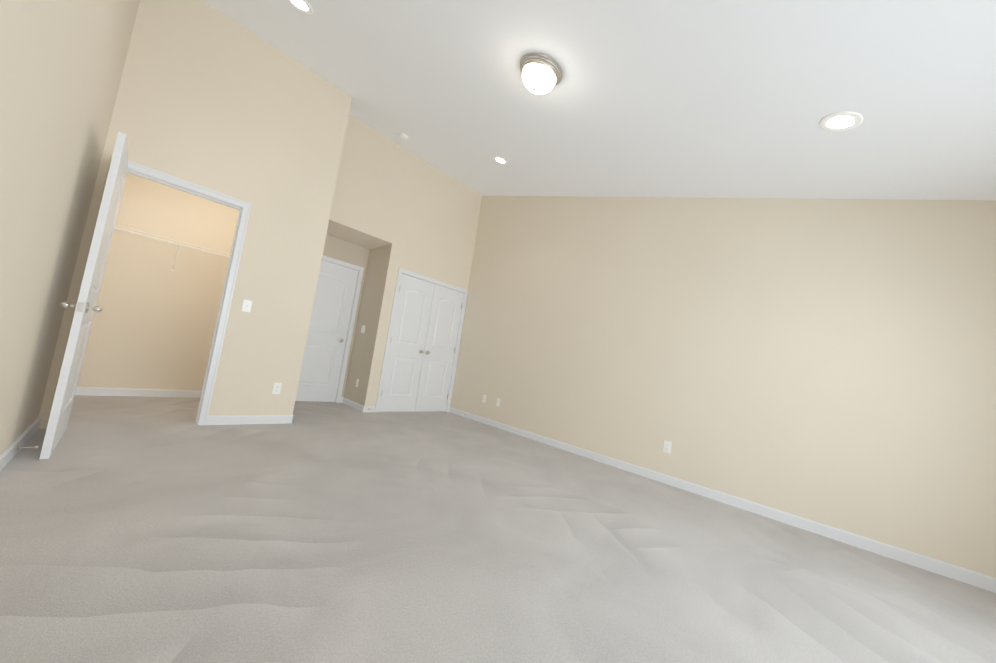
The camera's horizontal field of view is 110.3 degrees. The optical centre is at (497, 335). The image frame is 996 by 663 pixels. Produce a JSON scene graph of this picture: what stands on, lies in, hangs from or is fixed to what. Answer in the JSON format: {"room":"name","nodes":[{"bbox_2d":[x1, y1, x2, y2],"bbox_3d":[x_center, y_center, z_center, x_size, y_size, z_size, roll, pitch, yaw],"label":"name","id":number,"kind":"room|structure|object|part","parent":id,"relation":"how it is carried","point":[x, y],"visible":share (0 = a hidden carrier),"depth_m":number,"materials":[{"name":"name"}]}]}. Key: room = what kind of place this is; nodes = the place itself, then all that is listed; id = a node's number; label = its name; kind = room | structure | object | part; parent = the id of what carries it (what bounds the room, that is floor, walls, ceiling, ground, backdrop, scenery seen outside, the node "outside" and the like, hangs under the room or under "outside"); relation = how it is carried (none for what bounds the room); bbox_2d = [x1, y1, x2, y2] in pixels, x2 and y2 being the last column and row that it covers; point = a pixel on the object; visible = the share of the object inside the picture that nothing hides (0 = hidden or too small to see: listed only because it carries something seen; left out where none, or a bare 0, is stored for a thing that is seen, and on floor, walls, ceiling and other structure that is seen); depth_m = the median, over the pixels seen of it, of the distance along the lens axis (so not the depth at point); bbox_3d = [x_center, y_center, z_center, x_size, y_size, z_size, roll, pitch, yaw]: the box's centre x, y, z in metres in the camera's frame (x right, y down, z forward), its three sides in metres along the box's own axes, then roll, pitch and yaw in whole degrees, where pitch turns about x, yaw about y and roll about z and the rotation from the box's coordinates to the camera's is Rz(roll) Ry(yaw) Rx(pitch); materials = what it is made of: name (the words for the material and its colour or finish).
{"room":"empty bedroom","nodes":[
{"label":"empty bedroom","id":0,"kind":"room"},
{"bbox_2d":[0,395,995,662],"bbox_3d":[-0.420,1.146,2.542,7.240,0.100,4.440,4,-6,44],"label":"floor","id":1,"kind":"structure","parent":0,"point":[150,529],"depth_m":1.66,"materials":[{"name":"carpet"}]},
{"bbox_2d":[0,0,995,577],"bbox_3d":[-0.133,-0.842,2.698,7.240,3.930,4.440,4,-6,44],"label":"wall","id":2,"kind":"structure","parent":0,"point":[830,362],"depth_m":3.20,"materials":[{"name":"beige paint"}]},
{"bbox_2d":[0,417,40,470],"bbox_3d":[-1.328,0.766,0.556,5.550,0.085,0.014,4,-6,44],"label":"baseboard","id":3,"kind":"structure","parent":2,"relation":"attached to","point":[10,452],"depth_m":2.07,"materials":[{"name":"white paint"}]},
{"bbox_2d":[15,446,38,449],"bbox_3d":[-2.788,0.664,2.056,0.022,0.022,0.080,4,-6,44],"label":"door stop","id":4,"kind":"object","parent":2,"relation":"attached to","point":[17,447],"visible":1,"depth_m":2.05,"materials":[{"name":"grey metal"}]},
{"bbox_2d":[39,131,127,458],"bbox_3d":[-2.786,-0.293,2.377,0.781,2.028,0.171,4,-6,44],"label":"closet door","id":5,"kind":"structure","parent":2,"relation":"in","point":[84,306],"depth_m":2.17,"materials":[{"name":"white paint"}]},
{"bbox_2d":[75,387,201,397],"bbox_3d":[-3.814,0.679,4.046,0.014,0.085,1.530,4,-6,44],"label":"baseboard","id":6,"kind":"structure","parent":2,"relation":"attached to","point":[92,391],"depth_m":3.84,"materials":[{"name":"white paint"}]},
{"bbox_2d":[50,155,251,425],"bbox_3d":[-2.860,-0.289,2.962,0.138,2.099,0.899,4,-6,44],"label":"door frame","id":7,"kind":"structure","parent":2,"relation":"attached to","point":[241,206],"depth_m":3.18,"materials":[{"name":"white paint"}]},
{"bbox_2d":[114,225,229,270],"bbox_3d":[-3.484,-0.861,4.063,0.310,0.320,1.510,4,-6,44],"label":"wire closet shelf","id":8,"kind":"object","parent":2,"relation":"attached to","point":[160,239],"visible":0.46,"depth_m":3.85,"materials":[{"name":"white metal"}]},
{"bbox_2d":[242,299,251,311],"bbox_3d":[-2.409,-0.281,3.333,0.022,0.115,0.070,4,-6,44],"label":"light switch","id":9,"kind":"object","parent":2,"relation":"attached to","point":[247,305],"visible":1,"depth_m":3.33,"materials":[{"name":"white plastic"}]},
{"bbox_2d":[206,415,291,424],"bbox_3d":[-2.413,0.832,3.411,0.014,0.085,0.700,4,-6,44],"label":"baseboard","id":10,"kind":"structure","parent":2,"relation":"attached to","point":[239,419],"depth_m":3.38,"materials":[{"name":"white paint"}]},
{"bbox_2d":[272,383,281,393],"bbox_3d":[-2.260,0.545,3.551,0.009,0.115,0.070,4,-6,44],"label":"outlet","id":11,"kind":"object","parent":2,"relation":"attached to","point":[276,388],"visible":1,"depth_m":3.55,"materials":[{"name":"white plastic"}]},
{"bbox_2d":[295,260,357,401],"bbox_3d":[-2.578,-0.058,5.011,0.103,2.028,0.804,4,-6,44],"label":"entry door","id":12,"kind":"structure","parent":2,"relation":"in","point":[326,339],"depth_m":5.11,"materials":[{"name":"white paint"}]},
{"bbox_2d":[322,255,363,402],"bbox_3d":[-2.588,-0.088,5.028,0.102,2.099,0.929,4,-6,44],"label":"door frame","id":13,"kind":"structure","parent":2,"relation":"attached to","point":[360,270],"depth_m":5.29,"materials":[{"name":"white paint"}]},
{"bbox_2d":[340,397,367,411],"bbox_3d":[-2.109,1.002,5.026,0.724,0.085,0.024,4,-6,44],"label":"baseboard","id":14,"kind":"structure","parent":2,"relation":"attached to","point":[346,401],"depth_m":4.98,"materials":[{"name":"white paint"}]},
{"bbox_2d":[379,274,434,411],"bbox_3d":[-1.352,0.137,5.233,0.103,2.028,0.614,4,-6,44],"label":"closet doors","id":15,"kind":"structure","parent":2,"relation":"in","point":[406,350],"depth_m":5.24,"materials":[{"name":"white paint"}]},
{"bbox_2d":[375,268,467,411],"bbox_3d":[-1.158,0.154,5.479,0.092,2.099,1.339,4,-6,44],"label":"door frame","id":16,"kind":"structure","parent":2,"relation":"attached to","point":[401,271],"depth_m":5.33,"materials":[{"name":"white paint"}]},
{"bbox_2d":[415,284,463,411],"bbox_3d":[-0.927,0.233,5.673,0.103,2.028,0.614,4,-6,44],"label":"closet doors","id":17,"kind":"structure","parent":2,"relation":"in","point":[438,356],"depth_m":5.67,"materials":[{"name":"white paint"}]},
{"bbox_2d":[663,440,671,453],"bbox_3d":[1.688,1.115,3.461,0.070,0.115,0.009,4,-6,44],"label":"outlet","id":18,"kind":"object","parent":2,"relation":"attached to","point":[667,447],"visible":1,"depth_m":3.46,"materials":[{"name":"white plastic"}]},
{"bbox_2d":[449,407,995,592],"bbox_3d":[1.351,1.401,3.721,6.100,0.085,0.014,4,-6,44],"label":"baseboard","id":19,"kind":"structure","parent":2,"relation":"attached to","point":[939,567],"depth_m":2.78,"materials":[{"name":"white paint"}]},
{"bbox_2d":[204,0,995,199],"bbox_3d":[0.354,-1.973,2.473,6.340,1.735,4.440,4,-6,44],"label":"ceiling","id":20,"kind":"structure","parent":0,"point":[700,98],"depth_m":2.37,"materials":[{"name":"white paint"}]},
{"bbox_2d":[288,0,312,14],"bbox_3d":[-1.511,-2.524,2.636,0.191,0.052,0.196,4,-6,44],"label":"recessed light","id":21,"kind":"object","parent":20,"relation":"in","point":[303,6],"visible":1,"depth_m":2.66,"materials":[{"name":"white plastic"}]},
{"bbox_2d":[399,133,408,139],"bbox_3d":[-1.241,-2.618,4.578,0.131,0.059,0.132,4,-6,44],"label":"smoke detector","id":22,"kind":"object","parent":20,"relation":"attached to","point":[403,136],"visible":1,"depth_m":4.54,"materials":[{"name":"white plastic"}]},
{"bbox_2d":[493,156,507,163],"bbox_3d":[0.029,-2.188,4.342,0.191,0.052,0.196,4,-6,44],"label":"recessed light","id":23,"kind":"object","parent":20,"relation":"in","point":[500,160],"visible":1,"depth_m":4.33,"materials":[{"name":"white plastic"}]},
{"bbox_2d":[520,53,561,94],"bbox_3d":[0.303,-1.849,2.496,0.309,0.200,0.316,4,-6,44],"label":"flush-mount ceiling light","id":24,"kind":"object","parent":20,"relation":"attached to","point":[550,63],"depth_m":2.42,"materials":[{"name":"white glass"}]},
{"bbox_3d":[0.293,-1.835,2.502,0.249,0.131,0.254,4,-6,44],"label":"flush-mount ceiling light shade","id":25,"kind":"part","parent":24,"relation":"part of","materials":[{"name":"white glass"}]},
{"bbox_2d":[820,111,862,130],"bbox_3d":[2.073,-1.290,2.099,0.191,0.052,0.196,4,-6,44],"label":"recessed light","id":26,"kind":"object","parent":20,"relation":"in","point":[843,121],"visible":1,"depth_m":2.09,"materials":[{"name":"white plastic"}]}
]}

